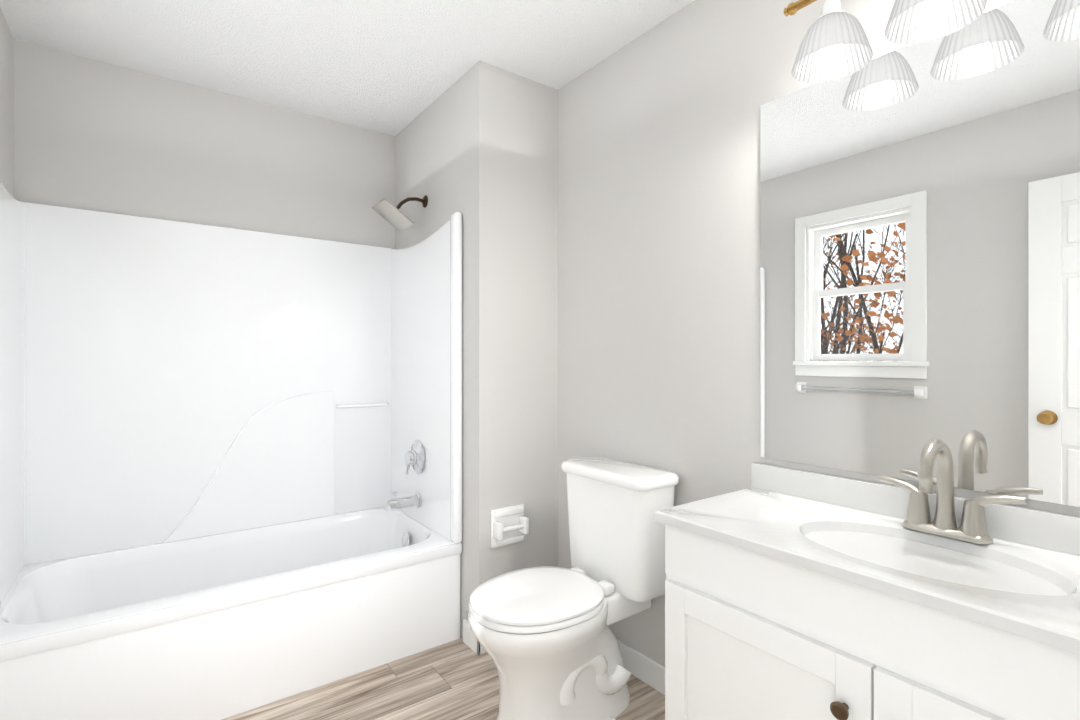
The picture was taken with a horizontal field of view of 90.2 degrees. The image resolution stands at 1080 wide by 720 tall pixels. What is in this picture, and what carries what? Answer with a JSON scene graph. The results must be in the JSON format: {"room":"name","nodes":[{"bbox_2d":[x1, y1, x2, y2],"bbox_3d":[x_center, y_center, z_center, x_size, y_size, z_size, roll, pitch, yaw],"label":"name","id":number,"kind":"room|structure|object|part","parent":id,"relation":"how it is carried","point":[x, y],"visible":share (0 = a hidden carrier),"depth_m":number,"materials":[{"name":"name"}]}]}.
{"room":"bathroom","nodes":[
{"label":"bathroom","id":0,"kind":"room"},
{"bbox_2d":[0,8,13,197],"bbox_3d":[-1.172,-0.014,0.801,0.120,2.440,3.060,0,0,-36],"label":"wall","id":1,"kind":"structure","parent":0,"point":[6,110],"depth_m":1.97,"materials":[{"name":"paint"}]},
{"bbox_2d":[14,40,394,248],"bbox_3d":[-1.282,-0.013,2.689,2.170,2.440,0.120,0,0,-36],"label":"wall","id":2,"kind":"structure","parent":0,"point":[91,134],"depth_m":2.40,"materials":[{"name":"paint"}]},
{"bbox_2d":[0,0,693,135],"bbox_3d":[-0.344,-1.284,1.405,2.170,0.100,3.300,0,0,-36],"label":"ceiling","id":3,"kind":"structure","parent":0,"point":[392,67],"depth_m":2.08,"materials":[{"name":"white paint"}]},
{"bbox_2d":[222,637,664,719],"bbox_3d":[-0.344,1.256,1.405,2.170,0.100,3.300,0,0,-36],"label":"floor","id":4,"kind":"structure","parent":0,"point":[457,679],"depth_m":1.94,"materials":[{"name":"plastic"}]},
{"bbox_2d":[0,182,461,719],"bbox_3d":[-1.175,0.284,2.196,1.514,1.844,0.797,0,0,-36],"label":"shower","id":5,"kind":"object","parent":4,"relation":"on","point":[230,472],"visible":1,"depth_m":2.28,"materials":[{"name":"white plastic"}]},
{"bbox_2d":[469,456,678,719],"bbox_3d":[0.090,0.799,1.845,0.702,0.815,0.448,0,0,-36],"label":"toilet","id":6,"kind":"object","parent":4,"relation":"on","point":[546,637],"visible":1,"depth_m":1.78,"materials":[{"name":"white ceramic"}]},
{"bbox_3d":[0.004,0.775,1.782,0.483,0.050,0.386,0,0,-36],"label":"seat","id":7,"kind":"part","parent":6,"relation":"part of","materials":[{"name":"white plastic"}]},
{"bbox_2d":[654,439,1079,719],"bbox_3d":[0.773,0.688,1.106,0.474,1.034,1.024,0,0,-36],"label":"bathroom vanity","id":8,"kind":"object","parent":4,"relation":"on","point":[793,594],"visible":1,"depth_m":1.11,"materials":[{"name":"white paint"}]},
{"bbox_2d":[878,439,1026,543],"bbox_3d":[0.865,0.279,1.173,0.156,0.217,0.273,0,0,-36],"label":"faucet","id":9,"kind":"object","parent":8,"relation":"on","point":[972,529],"depth_m":1.19,"materials":[{"name":"silver metal"}]},
{"bbox_2d":[395,61,557,637],"bbox_3d":[-0.358,-0.013,2.713,0.410,2.440,0.930,0,0,-36],"label":"wall","id":10,"kind":"structure","parent":0,"point":[476,145],"depth_m":2.33,"materials":[{"name":"paint"}]},
{"bbox_2d":[372,195,427,230],"bbox_3d":[-0.659,-0.721,2.574,0.239,0.174,0.170,0,0,-36],"label":"shower head","id":11,"kind":"object","parent":10,"relation":"attached to","point":[392,214],"visible":1,"depth_m":2.55},
{"bbox_2d":[473,634,486,654],"bbox_3d":[-0.100,1.159,2.316,0.384,0.095,0.015,0,0,-36],"label":"baseboard","id":12,"kind":"structure","parent":10,"relation":"attached to","point":[478,648],"depth_m":2.21,"materials":[{"name":"white wood"}]},
{"bbox_2d":[491,504,528,548],"bbox_3d":[-0.123,0.707,2.272,0.164,0.164,0.058,0,0,-36],"label":"toilet paper holder","id":13,"kind":"object","parent":10,"relation":"attached to","point":[509,525],"visible":1,"depth_m":2.28,"materials":[{"name":"white ceramic"}]},
{"bbox_2d":[558,0,1079,666],"bbox_3d":[0.519,-0.013,1.961,0.120,2.440,3.180,0,0,-36],"label":"wall","id":14,"kind":"structure","parent":0,"point":[658,246],"depth_m":1.92,"materials":[{"name":"paint"}]},
{"bbox_2d":[618,640,664,694],"bbox_3d":[0.370,1.159,2.052,0.013,0.095,0.995,0,0,-36],"label":"baseboard","id":15,"kind":"structure","parent":14,"relation":"attached to","point":[645,669],"depth_m":2.02,"materials":[{"name":"white wood"}]},
{"bbox_2d":[791,0,873,82],"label":"vanity light","id":16,"kind":"object","parent":14,"relation":"attached to","point":[835,44],"depth_m":1.33,"materials":[{"name":"white glass"}]},
{"bbox_2d":[760,0,1079,506],"bbox_3d":[0.986,-0.240,1.212,0.006,1.068,1.060,0,0,-36],"label":"mirror","id":17,"kind":"object","parent":14,"relation":"attached to","point":[919,246],"visible":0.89,"depth_m":1.27,"materials":[{"name":"clear glass"}]},
{"bbox_2d":[884,0,987,44],"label":"vanity light","id":18,"kind":"object","parent":14,"relation":"attached to","point":[909,22],"depth_m":1.21,"materials":[{"name":"white glass"}]}
]}

